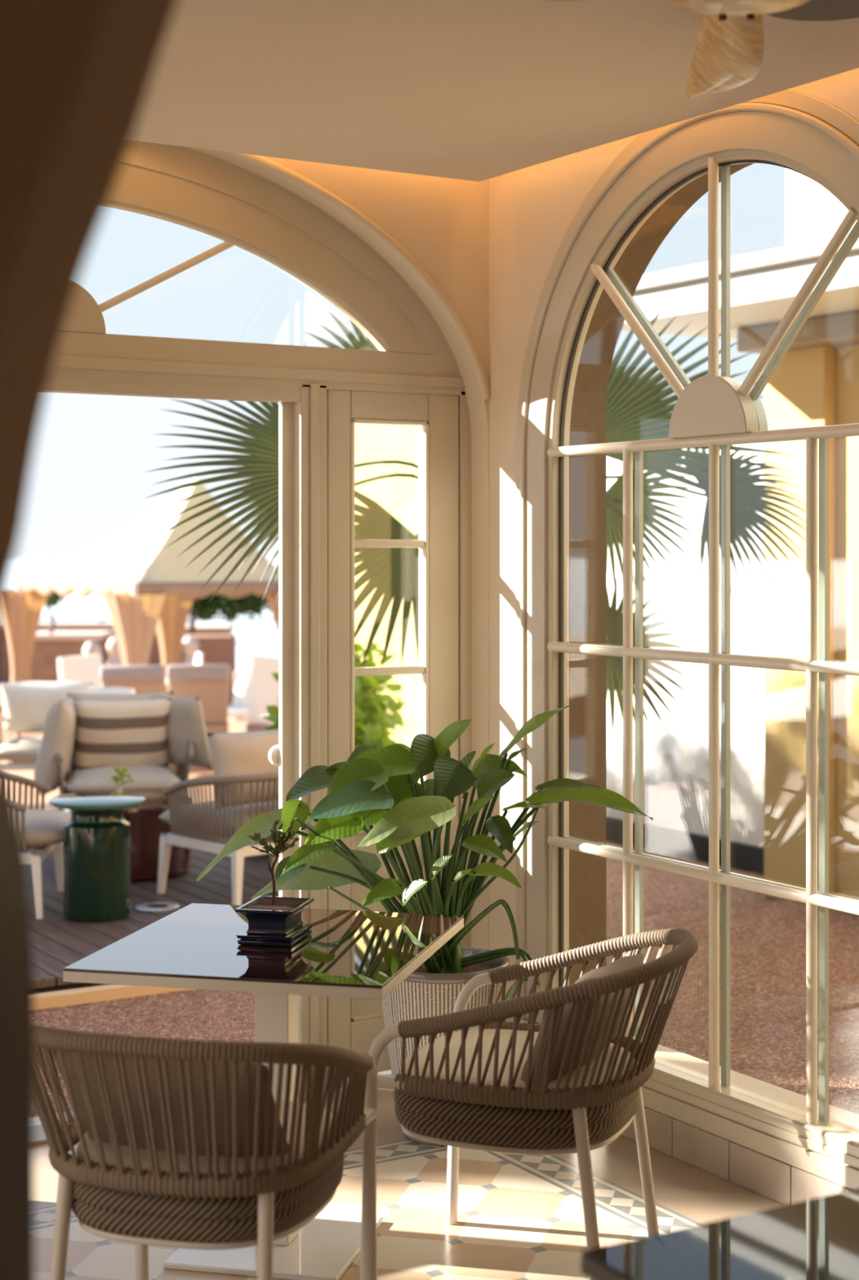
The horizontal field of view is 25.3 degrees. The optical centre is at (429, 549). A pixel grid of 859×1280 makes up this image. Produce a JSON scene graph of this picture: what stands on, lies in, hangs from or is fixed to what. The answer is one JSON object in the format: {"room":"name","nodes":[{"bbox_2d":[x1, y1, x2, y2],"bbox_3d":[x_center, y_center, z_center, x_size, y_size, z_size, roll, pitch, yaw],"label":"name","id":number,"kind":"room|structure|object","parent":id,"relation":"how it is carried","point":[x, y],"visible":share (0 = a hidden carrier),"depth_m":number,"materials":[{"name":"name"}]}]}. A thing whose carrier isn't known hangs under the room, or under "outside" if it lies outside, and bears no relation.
{"room":"sunroom","nodes":[
{"label":"sunroom","id":0,"kind":"room"},
{"bbox_2d":[0,0,177,634],"bbox_3d":[0.180,0.265,1.320,3.625,2.830,0.200,0,0,0],"label":"curtain","id":1,"kind":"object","parent":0,"point":[76,75],"depth_m":1.28,"materials":[{"name":"brown fabric"}]},
{"bbox_2d":[187,146,488,950],"bbox_3d":[-2.393,0.170,4.605,6.000,3.020,0.100,0,0,-32],"label":"wall","id":2,"kind":"structure","parent":0,"point":[442,223],"depth_m":6.08,"materials":[{"name":"beige paint"}]},
{"bbox_2d":[34,140,471,1146],"bbox_3d":[-1.105,0.195,5.493,3.064,3.030,0.157,0,0,-32],"label":"door","id":3,"kind":"structure","parent":2,"relation":"in","point":[413,377],"depth_m":5.93,"materials":[{"name":"beige wood"}]},
{"bbox_2d":[224,151,490,399],"bbox_3d":[-1.029,-0.804,5.387,2.872,0.909,0.032,0,0,-32],"label":"trim","id":4,"kind":"structure","parent":2,"relation":"attached to","point":[261,161],"depth_m":5.94,"materials":[{"name":"beige paint"}]},
{"bbox_2d":[34,1088,784,1279],"bbox_3d":[-0.303,1.740,1.195,6.000,0.120,8.100,0,0,-32],"label":"floor","id":5,"kind":"structure","parent":0,"point":[520,1216],"depth_m":4.89,"materials":[{"name":"tile"}]},
{"bbox_2d":[0,772,34,1279],"bbox_3d":[-0.561,0.905,1.615,0.408,1.550,0.290,0,0,0],"label":"curtain","id":6,"kind":"object","parent":5,"relation":"on","point":[16,962],"visible":1,"depth_m":1.68,"materials":[{"name":"brown fabric"}]},
{"bbox_2d":[33,1024,377,1279],"bbox_3d":[-0.466,1.285,3.816,0.676,0.794,0.687,0,0,16],"label":"armchair","id":7,"kind":"object","parent":5,"relation":"on","point":[191,1210],"visible":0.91,"depth_m":3.60,"materials":[{"name":"brown wicker"}]},
{"bbox_2d":[76,1100,332,1174],"bbox_3d":[-0.450,1.190,3.872,0.485,0.056,0.495,0,0,16],"label":"seat cushion","id":8,"kind":"object","parent":7,"relation":"on","point":[91,1148],"visible":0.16,"depth_m":3.69,"materials":[{"name":"beige fabric"}]},
{"bbox_2d":[53,1049,288,1156],"bbox_3d":[-0.492,1.085,3.721,0.440,0.250,0.212,0,0,16],"label":"pillow","id":9,"kind":"object","parent":8,"relation":"on","point":[88,1059],"visible":0.41,"depth_m":3.64,"materials":[{"name":"brown fabric"}]},
{"bbox_2d":[62,902,463,1279],"bbox_3d":[-0.368,1.312,4.630,0.744,0.736,0.820,0,0,13],"label":"cafe table","id":10,"kind":"object","parent":5,"relation":"on","point":[346,953],"visible":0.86,"depth_m":4.52,"materials":[{"name":"white metal"}]},
{"bbox_2d":[235,817,314,946],"bbox_3d":[-0.376,0.797,4.636,0.160,0.294,0.182,0,0,13],"label":"potted plant","id":11,"kind":"object","parent":10,"relation":"on","point":[273,921],"visible":1,"depth_m":4.59,"materials":[{"name":"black ceramic"}]},
{"bbox_2d":[195,704,653,1146],"bbox_3d":[-0.028,1.060,5.430,0.968,1.240,0.973,0,0,-32],"label":"potted plant","id":12,"kind":"object","parent":5,"relation":"on","point":[380,786],"visible":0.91,"depth_m":5.32,"materials":[{"name":"green plant"}]},
{"bbox_2d":[381,946,510,1146],"bbox_3d":[0.040,1.429,5.500,0.382,0.503,0.382,0,0,-32],"label":"pot","id":13,"kind":"object","parent":12,"relation":"attached to","point":[433,988],"depth_m":5.36,"materials":[{"name":"grey"}]},
{"bbox_2d":[360,928,697,1279],"bbox_3d":[0.261,1.285,4.410,0.687,0.794,0.677,0,0,22],"label":"armchair","id":14,"kind":"object","parent":5,"relation":"on","point":[535,1118],"visible":0.95,"depth_m":4.19,"materials":[{"name":"brown wicker"}]},
{"bbox_2d":[404,1029,630,1088],"bbox_3d":[0.206,1.190,4.432,0.495,0.056,0.485,0,0,22],"label":"seat cushion","id":15,"kind":"object","parent":14,"relation":"on","point":[472,1037],"visible":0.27,"depth_m":4.38,"materials":[{"name":"beige fabric"}]},
{"bbox_2d":[520,953,643,1082],"bbox_3d":[0.352,1.080,4.373,0.207,0.253,0.440,0,0,22],"label":"pillow","id":16,"kind":"object","parent":15,"relation":"on","point":[621,964],"visible":0.37,"depth_m":4.22,"materials":[{"name":"brown fabric"}]},
{"bbox_2d":[581,1188,858,1279],"bbox_3d":[0.816,1.312,2.477,0.950,0.736,0.800,0,0,-31],"label":"dining table","id":17,"kind":"object","parent":5,"relation":"on","point":[817,1238],"visible":1,"depth_m":2.58,"materials":[{"name":"grey glass"}]},
{"bbox_2d":[131,0,858,181],"bbox_3d":[-0.295,-1.183,1.076,5.890,0.074,7.890,0,0,-32],"label":"ceiling","id":18,"kind":"structure","parent":0,"point":[467,90],"depth_m":4.62,"materials":[{"name":"beige paint"}]},
{"bbox_2d":[555,0,809,97],"bbox_3d":[0.424,-1.064,3.393,1.223,0.182,1.382,0,0,-32],"label":"ceiling fan","id":19,"kind":"object","parent":18,"relation":"hanging from","point":[727,54],"visible":1,"depth_m":3.80,"materials":[{"name":"brown wood"}]},
{"bbox_2d":[766,0,858,21],"bbox_3d":[0.815,-1.131,3.900,0.316,0.030,0.316,0,0,-32],"label":"blade","id":20,"kind":"object","parent":18,"relation":"attached to","point":[812,10],"visible":0.77,"depth_m":3.98,"materials":[{"name":"grey"}]},
{"bbox_2d":[488,67,858,1131],"bbox_3d":[2.316,0.220,2.864,0.210,3.120,8.210,0,0,-32],"label":"wall","id":21,"kind":"structure","parent":0,"point":[531,209],"depth_m":6.02,"materials":[{"name":"beige paint"}]},
{"bbox_2d":[568,364,611,985],"bbox_3d":[0.894,0.599,5.271,0.150,2.362,1.600,0,0,-32],"label":"trim","id":22,"kind":"structure","parent":21,"relation":"attached to","point":[588,422],"depth_m":5.92,"materials":[{"name":"brown"}]},
{"bbox_2d":[573,163,753,391],"bbox_3d":[0.888,-0.692,5.267,0.140,0.795,1.590,0,0,-32],"label":"trim","id":23,"kind":"structure","parent":21,"relation":"attached to","point":[606,322],"depth_m":5.78,"materials":[{"name":"brown"}]},
{"bbox_2d":[505,1017,858,1169],"bbox_3d":[2.274,1.516,2.715,0.016,0.117,8.000,0,0,-32],"label":"trim","id":24,"kind":"structure","parent":21,"relation":"attached to","point":[509,1020],"depth_m":5.04,"materials":[{"name":"beige wood"}]},
{"bbox_2d":[515,88,858,1024],"bbox_3d":[0.773,0.142,5.197,0.042,2.625,1.750,0,0,-32],"label":"trim","id":25,"kind":"structure","parent":21,"relation":"attached to","point":[799,141],"depth_m":5.81,"materials":[{"name":"beige"}]},
{"bbox_2d":[546,149,858,1157],"bbox_3d":[0.786,0.209,5.205,0.092,2.572,1.600,0,0,-32],"label":"window","id":26,"kind":"structure","parent":21,"relation":"in","point":[713,411],"depth_m":5.19,"materials":[{"name":"beige wood"}]},
{"bbox_2d":[621,1106,851,1204],"bbox_3d":[1.747,1.627,3.566,0.026,0.105,5.997,0,0,-32],"label":"baseboard","id":27,"kind":"structure","parent":21,"relation":"attached to","point":[784,1184],"depth_m":5.08,"materials":[{"name":"beige stone"}]},
{"bbox_2d":[640,1078,858,1190],"bbox_3d":[2.306,1.532,2.641,0.008,0.085,7.840,0,0,-32],"label":"trim","id":28,"kind":"structure","parent":21,"relation":"attached to","point":[832,1171],"depth_m":5.01,"materials":[{"name":"beige wood"}]},
{"bbox_3d":[-2.377,0.205,4.780,6.210,3.150,0.038,0,0,-32],"label":"wall","id":29,"kind":"structure","parent":0,"visible":0},
{"bbox_2d":[34,1070,391,1125],"bbox_3d":[-2.300,1.746,4.932,6.500,0.108,0.160,0,0,-32],"label":"trim","id":30,"kind":"structure","parent":29,"relation":"attached to","point":[37,1121],"depth_m":5.75,"materials":[{"name":"white stone"}]},
{"label":"outside","id":31,"kind":"structure","parent":0,"visible":0},
{"bbox_2d":[6,557,278,670],"bbox_3d":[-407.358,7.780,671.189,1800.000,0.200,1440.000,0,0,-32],"label":"sea water","id":32,"kind":"structure","parent":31,"point":[74,606],"depth_m":223.00,"materials":[{"name":"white liquid"}]},
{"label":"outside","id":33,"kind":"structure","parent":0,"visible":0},
{"bbox_2d":[33,900,858,1116],"bbox_3d":[-2.688,1.808,5.661,12.600,0.145,1.790,0,0,-32],"label":"ground","id":34,"kind":"structure","parent":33,"point":[767,942],"depth_m":7.45,"materials":[{"name":"brown gravel"}]},
{"bbox_2d":[33,984,190,1010],"bbox_3d":[-4.218,1.784,5.574,9.900,0.192,0.060,0,0,-32],"label":"edging","id":35,"kind":"object","parent":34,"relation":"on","point":[108,992],"depth_m":7.34,"materials":[{"name":"beige"}]},
{"bbox_2d":[141,303,818,740],"bbox_3d":[0.283,0.343,7.785,2.870,2.803,0.897,0,0,-7],"label":"fan palm","id":36,"kind":"object","parent":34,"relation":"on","point":[635,411],"visible":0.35,"depth_m":7.70,"materials":[{"name":"green plant"}]},
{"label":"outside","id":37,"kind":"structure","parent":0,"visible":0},
{"bbox_3d":[-14.307,2.035,2.611,31.600,0.290,4.950,0,0,-32],"label":"ground","id":38,"kind":"structure","parent":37,"visible":0},
{"bbox_2d":[25,803,278,994],"bbox_3d":[-3.623,1.780,9.100,6.600,0.200,4.950,0,0,-32],"label":"deck","id":39,"kind":"object","parent":38,"relation":"on","point":[59,942],"visible":0.1,"depth_m":9.07,"materials":[{"name":"brown wood"}]},
{"bbox_2d":[0,705,42,772],"bbox_3d":[-2.547,1.364,12.719,0.796,0.633,0.818,0,0,-6],"label":"lounge chair","id":40,"kind":"object","parent":39,"relation":"on","point":[23,751],"visible":0.11,"depth_m":12.42,"materials":[{"name":"white fabric"}]},
{"bbox_2d":[0,680,93,733],"bbox_3d":[-2.560,1.061,12.852,0.620,0.359,0.294,0,0,-6],"label":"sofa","id":41,"kind":"object","parent":40,"relation":"on","point":[26,704],"visible":0.69,"depth_m":12.74,"materials":[{"name":"beige fabric"}]},
{"bbox_2d":[80,686,135,694],"bbox_3d":[-2.180,1.080,12.868,0.426,0.316,0.250,0,0,-4],"label":"cushion","id":42,"kind":"object","parent":40,"relation":"on","point":[111,690],"visible":0.14,"depth_m":12.78,"materials":[{"name":"beige fabric"}]},
{"bbox_2d":[0,771,71,919],"bbox_3d":[-2.069,1.364,9.052,0.818,0.633,0.796,0,0,-3],"label":"lounge chair","id":43,"kind":"object","parent":39,"relation":"on","point":[42,829],"visible":0.8,"depth_m":8.86,"materials":[{"name":"white"}]},
{"bbox_2d":[48,791,145,922],"bbox_3d":[-1.517,1.406,8.750,0.438,0.548,0.438,0,0,-32],"label":"side table","id":44,"kind":"object","parent":39,"relation":"on","point":[96,837],"visible":1,"depth_m":8.63,"materials":[{"name":"green ceramic"}]},
{"bbox_2d":[57,791,191,882],"bbox_3d":[-1.580,1.492,9.950,0.700,0.375,0.700,0,0,-32],"label":"table","id":45,"kind":"object","parent":39,"relation":"on","point":[146,829],"visible":0.23,"depth_m":9.66,"materials":[{"name":"brown wood"}]},
{"bbox_2d":[103,765,134,792],"bbox_3d":[-1.598,1.209,9.873,0.146,0.192,0.159,0,0,-32],"label":"sprig","id":46,"kind":"object","parent":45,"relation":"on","point":[122,773],"visible":0.91,"depth_m":9.87,"materials":[{"name":"green plant"}]},
{"bbox_2d":[55,740,193,795],"bbox_3d":[-1.753,1.364,10.970,0.796,0.633,0.818,0,0,-13],"label":"lounge chair","id":47,"kind":"object","parent":39,"relation":"on","point":[148,778],"visible":0.42,"depth_m":10.69,"materials":[{"name":"white fabric"}]},
{"bbox_2d":[33,696,75,795],"bbox_3d":[-2.125,1.120,10.938,0.240,0.548,0.462,0,0,-5],"label":"cushion","id":48,"kind":"object","parent":47,"relation":"on","point":[59,734],"visible":0.87,"depth_m":10.74,"materials":[{"name":"beige fabric"}]},
{"bbox_2d":[66,690,173,773],"bbox_3d":[-1.819,1.080,11.263,0.630,0.494,0.270,0,0,-8],"label":"cushion","id":49,"kind":"object","parent":47,"relation":"on","point":[144,696],"visible":0.12,"depth_m":11.17,"materials":[{"name":"beige fabric"}]},
{"bbox_2d":[72,697,171,770],"bbox_3d":[-1.774,1.080,11.060,0.565,0.442,0.217,0,0,-15],"label":"striped cushion","id":50,"kind":"object","parent":47,"relation":"on","point":[108,733],"visible":0.91,"depth_m":10.99,"materials":[{"name":"fabric"}]},
{"bbox_2d":[151,694,211,768],"bbox_3d":[-1.460,1.060,11.170,0.422,0.427,0.210,0,0,36],"label":"cushion","id":51,"kind":"object","parent":47,"relation":"on","point":[185,722],"visible":0.73,"depth_m":11.06,"materials":[{"name":"beige fabric"}]},
{"bbox_2d":[134,902,179,912],"bbox_3d":[-1.270,1.673,8.950,0.210,0.012,0.210,0,0,-32],"label":"ring","id":52,"kind":"object","parent":39,"relation":"on","point":[169,907],"visible":1,"depth_m":8.92,"materials":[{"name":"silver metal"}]},
{"bbox_2d":[153,772,278,905],"bbox_3d":[-0.864,1.364,9.383,0.796,0.633,0.818,0,0,-42],"label":"lounge chair","id":53,"kind":"object","parent":39,"relation":"on","point":[200,822],"visible":0.42,"depth_m":9.06,"materials":[{"name":"white"}]},
{"bbox_2d":[206,729,278,809],"bbox_3d":[-0.757,1.045,9.265,0.741,0.354,0.201,0,0,-41],"label":"cushion","id":54,"kind":"object","parent":53,"relation":"on","point":[233,753],"visible":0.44,"depth_m":9.07,"materials":[{"name":"beige fabric"}]},
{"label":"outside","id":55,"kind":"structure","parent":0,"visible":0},
{"bbox_2d":[606,840,786,924],"bbox_3d":[7.364,1.980,9.353,12.400,0.400,16.000,0,0,-32],"label":"ground","id":56,"kind":"structure","parent":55,"point":[665,894],"depth_m":9.91,"materials":[{"name":"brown gravel"}]},
{"bbox_2d":[244,642,407,859],"bbox_3d":[-0.573,1.161,10.959,0.902,1.261,1.438,0,0,13],"label":"bush","id":57,"kind":"object","parent":56,"relation":"on","point":[366,722],"visible":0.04,"depth_m":11.06,"materials":[{"name":"green plant"}]},
{"bbox_2d":[354,422,418,782],"bbox_3d":[0.116,0.330,15.056,0.200,3.600,3.100,0,0,-32],"label":"wall","id":58,"kind":"structure","parent":56,"relation":"on","point":[399,495],"depth_m":15.50,"materials":[{"name":"yellow"}]},
{"bbox_2d":[606,442,764,874],"bbox_3d":[1.174,0.590,11.670,0.135,2.380,3.580,0,0,-32],"label":"wall","id":59,"kind":"structure","parent":56,"relation":"on","point":[676,762],"depth_m":11.02,"materials":[{"name":"white paint"}]},
{"bbox_2d":[621,168,858,901],"bbox_3d":[5.818,-1.520,5.943,4.600,6.600,11.800,0,0,-32],"label":"building","id":60,"kind":"structure","parent":56,"relation":"on","point":[815,383],"depth_m":9.46,"materials":[{"name":"yellow"}]},
{"bbox_2d":[658,1007,858,1115],"bbox_3d":[4.112,1.808,3.378,3.390,0.145,9.210,0,0,-32],"label":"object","id":61,"kind":"structure","parent":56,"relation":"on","point":[774,1053],"depth_m":6.62,"materials":[{"name":"brown gravel"}]},
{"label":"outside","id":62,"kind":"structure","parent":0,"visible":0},
{"bbox_2d":[0,670,418,804],"bbox_3d":[0.000,2.260,24.150,80.001,1.040,23.700,0,0,0],"label":"ground","id":63,"kind":"structure","parent":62,"point":[234,726],"depth_m":16.11,"materials":[{"name":"ceramic"}]},
{"bbox_2d":[31,631,115,681],"bbox_3d":[-5.250,1.750,28.050,1.100,1.060,1.200,0,0,0],"label":"countertop","id":64,"kind":"structure","parent":63,"relation":"on","point":[47,647],"depth_m":27.50,"materials":[{"name":"brown stone"}]},
{"bbox_2d":[44,591,66,633],"bbox_3d":[-5.446,0.799,27.581,0.506,0.865,0.514,0,0,-32],"label":"tree","id":65,"kind":"object","parent":64,"relation":"on","point":[54,601],"visible":0.34,"depth_m":27.59,"materials":[{"name":"green plant"}]},
{"bbox_2d":[57,653,102,687],"bbox_3d":[-3.199,1.522,18.685,0.839,1.000,0.480,0,0,-6],"label":"chair","id":66,"kind":"object","parent":63,"relation":"on","point":[83,668],"visible":0.27,"depth_m":18.62,"materials":[{"name":"white fabric"}]},
{"bbox_2d":[82,640,101,655],"bbox_3d":[-4.720,1.622,26.800,0.286,0.676,0.286,0,0,-32],"label":"urn","id":67,"kind":"object","parent":63,"relation":"on","point":[91,647],"visible":0.39,"depth_m":26.71,"materials":[{"name":"beige ceramic"}]},
{"bbox_2d":[0,622,189,681],"bbox_3d":[-8.100,1.780,33.200,7.900,1.000,0.500,0,0,0],"label":"parapet","id":68,"kind":"object","parent":63,"relation":"on","point":[155,653],"visible":0.1,"depth_m":33.00,"materials":[{"name":"brown stone"}]},
{"bbox_2d":[106,636,122,665],"bbox_3d":[-4.400,1.562,26.900,0.286,0.676,0.286,0,0,-32],"label":"urn","id":69,"kind":"object","parent":63,"relation":"on","point":[113,646],"visible":0.57,"depth_m":26.81,"materials":[{"name":"beige"}]},
{"bbox_2d":[99,665,165,693],"bbox_3d":[-2.421,1.418,15.964,0.540,0.936,0.648,0,0,1],"label":"chair","id":70,"kind":"object","parent":63,"relation":"on","point":[145,678],"visible":0.23,"depth_m":15.65,"materials":[{"name":"beige fabric"}]},
{"bbox_2d":[1,476,278,737],"bbox_3d":[-3.102,0.720,21.712,2.657,3.080,3.438,0,0,-37],"label":"tent","id":71,"kind":"object","parent":63,"relation":"on","point":[153,588],"visible":0.56,"depth_m":21.10,"materials":[{"name":"beige fabric"}]},
{"bbox_2d":[1,589,47,682],"bbox_3d":[-4.715,1.290,22.209,0.662,1.640,0.678,0,0,-32],"label":"curtain","id":72,"kind":"object","parent":71,"relation":"hanging from","point":[23,609],"depth_m":22.07,"materials":[{"name":"beige fabric"}]},
{"bbox_2d":[102,593,166,665],"bbox_3d":[-3.045,1.290,20.009,0.662,1.640,0.678,0,0,-32],"label":"curtain","id":73,"kind":"object","parent":71,"relation":"hanging from","point":[135,617],"depth_m":19.86,"materials":[{"name":"beige fabric"}]},
{"bbox_2d":[155,592,193,691],"bbox_3d":[-3.135,1.290,23.409,0.662,1.640,0.679,0,0,-32],"label":"curtain","id":74,"kind":"object","parent":71,"relation":"hanging from","point":[173,618],"depth_m":23.28,"materials":[{"name":"beige fabric"}]},
{"bbox_2d":[265,591,278,634],"bbox_3d":[-1.465,1.290,21.209,0.662,1.640,0.678,0,0,-32],"label":"curtain","id":75,"kind":"object","parent":71,"relation":"hanging from","point":[271,597],"depth_m":21.12,"materials":[{"name":"beige fabric"}]},
{"bbox_2d":[39,617,278,644],"bbox_3d":[-1.000,1.755,34.200,14.000,1.050,0.081,0,0,0],"label":"railing","id":76,"kind":"object","parent":63,"relation":"on","point":[100,620],"visible":0.02,"depth_m":34.19,"materials":[{"name":"grey metal"}]},
{"bbox_2d":[182,635,199,664],"bbox_3d":[-3.370,1.562,27.000,0.286,0.676,0.286,0,0,-32],"label":"urn","id":77,"kind":"object","parent":63,"relation":"on","point":[190,645],"visible":0.63,"depth_m":26.91,"materials":[{"name":"beige"}]},
{"bbox_2d":[166,664,231,773],"bbox_3d":[-1.976,1.443,16.464,0.540,0.936,0.648,0,0,-6],"label":"chair","id":78,"kind":"object","parent":63,"relation":"on","point":[209,682],"visible":0.48,"depth_m":16.19,"materials":[{"name":"grey fabric"}]},
{"bbox_2d":[194,651,203,664],"bbox_3d":[-2.479,1.612,20.747,0.480,1.000,0.839,0,0,-11],"label":"chair","id":79,"kind":"object","parent":63,"relation":"on","point":[198,656],"visible":0.17,"depth_m":20.77,"materials":[{"name":"white"}]},
{"bbox_2d":[180,634,235,705],"bbox_3d":[-3.300,1.770,27.900,0.900,1.020,0.800,0,0,0],"label":"stone planter","id":80,"kind":"object","parent":63,"relation":"on","point":[217,649],"visible":0.27,"depth_m":27.50,"materials":[{"name":"brown"}]},
{"bbox_2d":[184,624,235,634],"bbox_3d":[-3.625,1.750,30.500,0.950,1.060,1.100,0,0,0],"label":"stone planter","id":81,"kind":"object","parent":63,"relation":"on","point":[199,628],"visible":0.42,"depth_m":29.96,"materials":[{"name":"beige stone"}]},
{"bbox_2d":[188,592,271,634],"bbox_3d":[-3.407,1.348,29.059,2.179,1.886,0.858,0,0,-9],"label":"tree","id":82,"kind":"object","parent":63,"relation":"on","point":[253,603],"visible":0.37,"depth_m":28.95,"materials":[{"name":"green plant"}]},
{"bbox_2d":[234,666,242,690],"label":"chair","id":83,"kind":"object","parent":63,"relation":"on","point":[237,673],"depth_m":25.50,"materials":[{"name":"white"}]},
{"bbox_2d":[234,717,244,719],"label":"stone planter","id":84,"kind":"object","parent":63,"relation":"on","point":[235,718],"depth_m":25.50,"materials":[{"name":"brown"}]},
{"bbox_2d":[227,653,278,731],"bbox_3d":[-1.851,1.547,19.185,0.839,1.000,0.480,0,0,6],"label":"chair","id":85,"kind":"object","parent":63,"relation":"on","point":[256,688],"visible":0.62,"depth_m":19.12,"materials":[{"name":"white fabric"}]},
{"bbox_2d":[245,715,274,732],"bbox_3d":[-1.173,1.428,16.176,0.648,0.936,0.540,0,0,41],"label":"chair","id":86,"kind":"object","parent":63,"relation":"on","point":[257,723],"visible":0.11,"depth_m":16.09,"materials":[{"name":"grey fabric"}]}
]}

